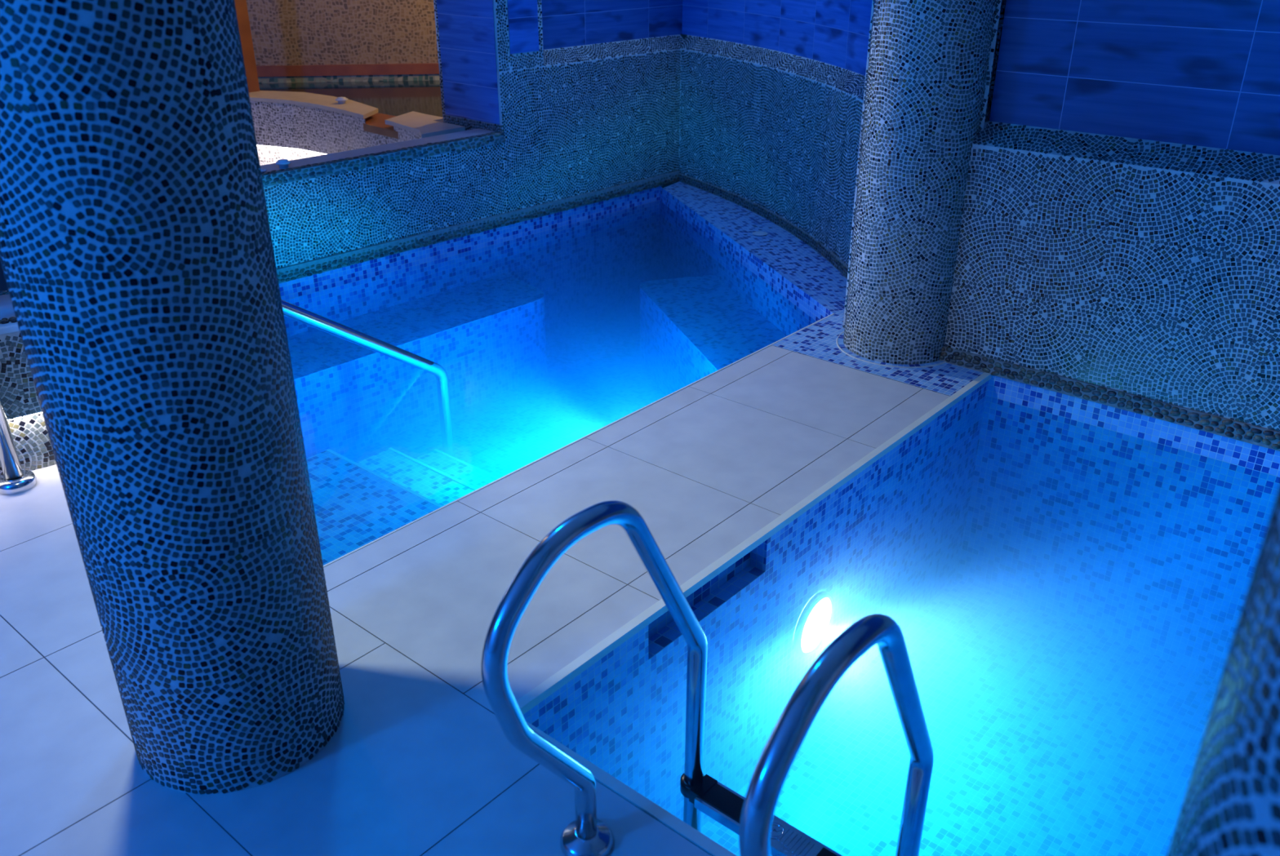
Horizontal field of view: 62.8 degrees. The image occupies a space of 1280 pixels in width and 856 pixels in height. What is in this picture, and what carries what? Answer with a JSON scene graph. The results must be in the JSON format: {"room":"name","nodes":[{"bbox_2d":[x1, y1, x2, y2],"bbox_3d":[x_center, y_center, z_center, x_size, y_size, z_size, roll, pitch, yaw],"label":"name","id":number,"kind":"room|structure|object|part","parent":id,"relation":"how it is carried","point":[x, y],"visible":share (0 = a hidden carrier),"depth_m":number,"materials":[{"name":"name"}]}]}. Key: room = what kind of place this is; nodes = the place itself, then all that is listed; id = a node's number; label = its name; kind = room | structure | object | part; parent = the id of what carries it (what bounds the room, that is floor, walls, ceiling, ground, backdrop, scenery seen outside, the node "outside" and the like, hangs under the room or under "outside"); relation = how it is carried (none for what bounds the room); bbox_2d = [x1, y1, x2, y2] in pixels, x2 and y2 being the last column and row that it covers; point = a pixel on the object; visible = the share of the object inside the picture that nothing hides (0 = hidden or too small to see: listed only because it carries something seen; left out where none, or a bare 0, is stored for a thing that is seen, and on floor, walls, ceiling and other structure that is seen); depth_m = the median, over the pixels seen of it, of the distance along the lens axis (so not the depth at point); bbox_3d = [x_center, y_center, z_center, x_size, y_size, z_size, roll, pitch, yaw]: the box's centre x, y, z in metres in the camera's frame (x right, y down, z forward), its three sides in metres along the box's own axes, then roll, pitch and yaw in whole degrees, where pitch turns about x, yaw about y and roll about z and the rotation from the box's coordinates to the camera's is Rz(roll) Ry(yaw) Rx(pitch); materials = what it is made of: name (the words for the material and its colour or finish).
{"room":"indoor swimming pool","nodes":[
{"label":"indoor swimming pool","id":0,"kind":"room"},
{"bbox_2d":[246,0,438,66],"bbox_3d":[-2.667,-3.811,7.919,5.200,2.030,0.001,-3,26,-6],"label":"wall","id":1,"kind":"structure","parent":0,"point":[284,32],"depth_m":8.29,"materials":[{"name":"brown tile"}]},
{"bbox_2d":[256,62,439,76],"bbox_3d":[-2.665,-2.856,8.367,5.200,0.080,0.030,-3,26,-6],"label":"trim","id":2,"kind":"structure","parent":1,"relation":"attached to","point":[424,68],"depth_m":8.39,"materials":[{"name":"brown tile"}]},
{"bbox_2d":[257,73,439,83],"bbox_3d":[-2.666,-2.773,8.413,5.200,0.110,0.020,-3,26,-6],"label":"trim","id":3,"kind":"structure","parent":1,"relation":"attached to","point":[390,77],"depth_m":8.43,"materials":[{"name":"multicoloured tile"}]},
{"bbox_2d":[0,345,950,855],"bbox_3d":[0.469,0.101,3.622,10.551,0.003,13.500,20,33,36],"label":"floor","id":4,"kind":"structure","parent":0,"point":[419,761],"depth_m":2.73,"materials":[{"name":"tile"}]},
{"bbox_2d":[0,289,56,475],"bbox_3d":[-2.645,-0.422,4.197,2.165,0.634,2.165,-6,27,-12],"label":"wall","id":5,"kind":"structure","parent":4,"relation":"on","point":[18,393],"depth_m":3.40,"materials":[{"name":"tile"}]},
{"bbox_2d":[0,261,8,290],"bbox_3d":[-2.645,-0.622,4.100,1.400,0.001,1.400,20,33,36],"label":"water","id":6,"kind":"object","parent":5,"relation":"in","point":[3,286],"visible":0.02,"depth_m":3.96,"materials":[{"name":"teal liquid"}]},
{"bbox_2d":[0,0,344,795],"bbox_3d":[-0.920,-0.511,1.849,0.456,2.652,0.456,20,33,36],"label":"column","id":7,"kind":"structure","parent":4,"relation":"on","point":[137,259],"depth_m":1.86,"materials":[{"name":"tile"}]},
{"bbox_2d":[279,186,832,565],"bbox_3d":[-0.454,-0.293,5.320,2.430,0.780,4.403,20,33,36],"label":"basin","id":8,"kind":"object","parent":4,"relation":"in","point":[547,332],"visible":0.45,"depth_m":5.81,"materials":[{"name":"tile"}]},
{"bbox_2d":[0,299,455,495],"bbox_3d":[-1.466,-0.183,4.001,0.124,1.737,1.893,20,33,36],"label":"stair handrail","id":9,"kind":"object","parent":8,"relation":"on","point":[14,480],"visible":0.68,"depth_m":4.18,"materials":[{"name":"metal"}]},
{"bbox_2d":[323,313,834,568],"bbox_3d":[-0.028,-0.050,3.940,0.007,0.014,2.901,20,33,36],"label":"trim","id":10,"kind":"structure","parent":4,"relation":"attached to","point":[688,385],"depth_m":3.62,"materials":[{"name":"white tile"}]},
{"bbox_2d":[525,721,736,855],"bbox_3d":[0.540,0.997,1.799,2.208,0.026,0.027,20,33,36],"label":"trim","id":11,"kind":"structure","parent":4,"relation":"attached to","point":[670,821],"depth_m":2.19,"materials":[{"name":"white tile"}]},
{"bbox_2d":[480,500,933,855],"bbox_3d":[0.143,0.946,2.046,0.628,1.667,0.613,20,33,36],"label":"pool ladder","id":12,"kind":"object","parent":4,"relation":"attached to","point":[760,833],"visible":0.98,"depth_m":1.80,"materials":[{"name":"metal"}]},
{"bbox_3d":[-0.059,0.854,2.184,0.043,1.622,0.602,20,33,36],"label":"handrail","id":13,"kind":"part","parent":12,"relation":"part of","materials":[{"name":"metal"}]},
{"bbox_3d":[0.337,1.002,1.881,0.043,1.622,0.602,20,33,36],"label":"handrail","id":14,"kind":"part","parent":12,"relation":"part of","materials":[{"name":"metal"}]},
{"bbox_2d":[516,372,991,715],"bbox_3d":[0.554,0.232,3.369,0.027,0.024,2.703,20,33,36],"label":"trim","id":15,"kind":"structure","parent":4,"relation":"attached to","point":[544,690],"depth_m":3.06,"materials":[{"name":"white tile"}]},
{"bbox_2d":[662,182,982,395],"bbox_3d":[0.755,-0.942,5.759,3.116,0.001,2.254,20,33,36],"label":"ledge","id":16,"kind":"structure","parent":4,"relation":"on","point":[784,252],"depth_m":5.42,"materials":[{"name":"tile"}]},
{"bbox_2d":[752,231,767,235],"bbox_3d":[0.705,-1.143,6.160,0.090,0.011,0.090,20,33,36],"label":"button","id":17,"kind":"object","parent":16,"relation":"on","point":[757,233],"visible":1,"depth_m":6.15,"materials":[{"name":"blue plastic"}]},
{"bbox_2d":[835,0,996,368],"bbox_3d":[1.117,-1.552,3.987,0.516,2.652,0.516,19,32,33],"label":"column","id":18,"kind":"structure","parent":16,"relation":"on","point":[928,60],"depth_m":4.06,"materials":[{"name":"tile"}]},
{"bbox_2d":[523,375,1279,855],"bbox_3d":[1.384,0.979,2.957,2.282,1.000,2.685,20,33,36],"label":"basin","id":19,"kind":"object","parent":4,"relation":"in","point":[1065,580],"visible":0.7,"depth_m":3.88,"materials":[{"name":"tile"}]},
{"bbox_2d":[793,591,834,658],"bbox_3d":[0.610,0.684,3.633,0.026,0.246,0.246,20,33,36],"label":"lamp","id":20,"kind":"object","parent":19,"relation":"attached to","point":[814,624],"visible":1,"depth_m":3.60,"materials":[{"name":"glass"}]},
{"bbox_2d":[1166,487,1279,855],"bbox_3d":[0.657,0.077,0.642,0.456,2.652,0.456,20,33,36],"label":"column","id":21,"kind":"structure","parent":4,"relation":"on","point":[1231,805],"depth_m":0.75,"materials":[{"name":"tile"}]},
{"bbox_2d":[263,0,687,268],"bbox_3d":[-0.980,-2.525,5.990,0.567,2.653,3.823,22,33,37],"label":"wall","id":22,"kind":"structure","parent":0,"point":[584,95],"depth_m":6.25,"materials":[{"name":"tile"}]},
{"bbox_2d":[260,128,506,186],"bbox_3d":[-1.510,-1.433,5.588,0.227,0.072,1.900,22,33,37],"label":"window sill","id":23,"kind":"structure","parent":22,"relation":"in","point":[335,163],"depth_m":5.60,"materials":[{"name":"tile"}]},
{"bbox_2d":[275,159,290,168],"bbox_3d":[-1.793,-1.331,5.268,0.072,0.041,0.072,20,33,36],"label":"button","id":24,"kind":"object","parent":23,"relation":"on","point":[282,163],"visible":1,"depth_m":5.25,"materials":[{"name":"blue plastic"}]},
{"bbox_2d":[276,170,679,283],"bbox_3d":[-0.848,-1.246,6.301,0.034,0.082,3.388,22,33,37],"label":"baseboard","id":25,"kind":"structure","parent":22,"relation":"attached to","point":[303,269],"depth_m":6.11,"materials":[{"name":"tile"}]},
{"bbox_2d":[679,0,871,266],"bbox_3d":[0.859,-2.424,5.778,0.569,2.650,3.516,-8,27,-16],"label":"wall","id":26,"kind":"structure","parent":0,"point":[771,91],"depth_m":6.17,"materials":[{"name":"tile"}]},
{"bbox_2d":[678,173,848,279],"bbox_3d":[0.790,-1.166,6.154,0.236,0.066,3.000,-7,27,-15],"label":"baseboard","id":27,"kind":"structure","parent":26,"relation":"attached to","point":[798,233],"depth_m":6.40,"materials":[{"name":"tile"}]},
{"bbox_2d":[842,0,1279,431],"bbox_3d":[3.008,-0.963,2.779,5.203,2.654,0.453,20,33,36],"label":"wall","id":28,"kind":"structure","parent":0,"point":[1120,226],"depth_m":3.76,"materials":[{"name":"tile"}]},
{"bbox_2d":[939,346,1279,451],"bbox_3d":[2.820,0.263,3.211,4.125,0.070,0.032,20,33,36],"label":"baseboard","id":29,"kind":"structure","parent":28,"relation":"attached to","point":[1215,424],"depth_m":3.98,"materials":[{"name":"tile"}]},
{"label":"floor","id":30,"kind":"structure","parent":0,"visible":0},
{"bbox_2d":[248,90,465,165],"bbox_3d":[-2.307,-1.964,7.186,3.056,0.591,0.739,16,30,29],"label":"hot tub","id":31,"kind":"object","parent":30,"relation":"on","point":[290,126],"depth_m":7.12,"materials":[{"name":"brown tile"}]},
{"bbox_2d":[234,0,260,92],"bbox_3d":[-2.808,-3.378,7.110,0.080,2.100,0.090,20,33,36],"label":"wood post","id":32,"kind":"object","parent":31,"relation":"on","point":[241,6],"visible":0.54,"depth_m":7.41,"materials":[{"name":"brown wood"}]},
{"bbox_3d":[-2.012,-2.214,7.070,0.084,0.041,0.084,20,33,36],"label":"air button","id":33,"kind":"part","parent":31,"relation":"part of","materials":[{"name":"silver metal"}]},
{"bbox_2d":[258,80,442,116],"bbox_3d":[-2.312,-2.741,8.337,4.174,0.001,4.152,20,33,36],"label":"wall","id":34,"kind":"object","parent":31,"relation":"in","point":[394,98],"visible":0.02,"depth_m":7.94,"materials":[{"name":"brown tile"}]}
]}

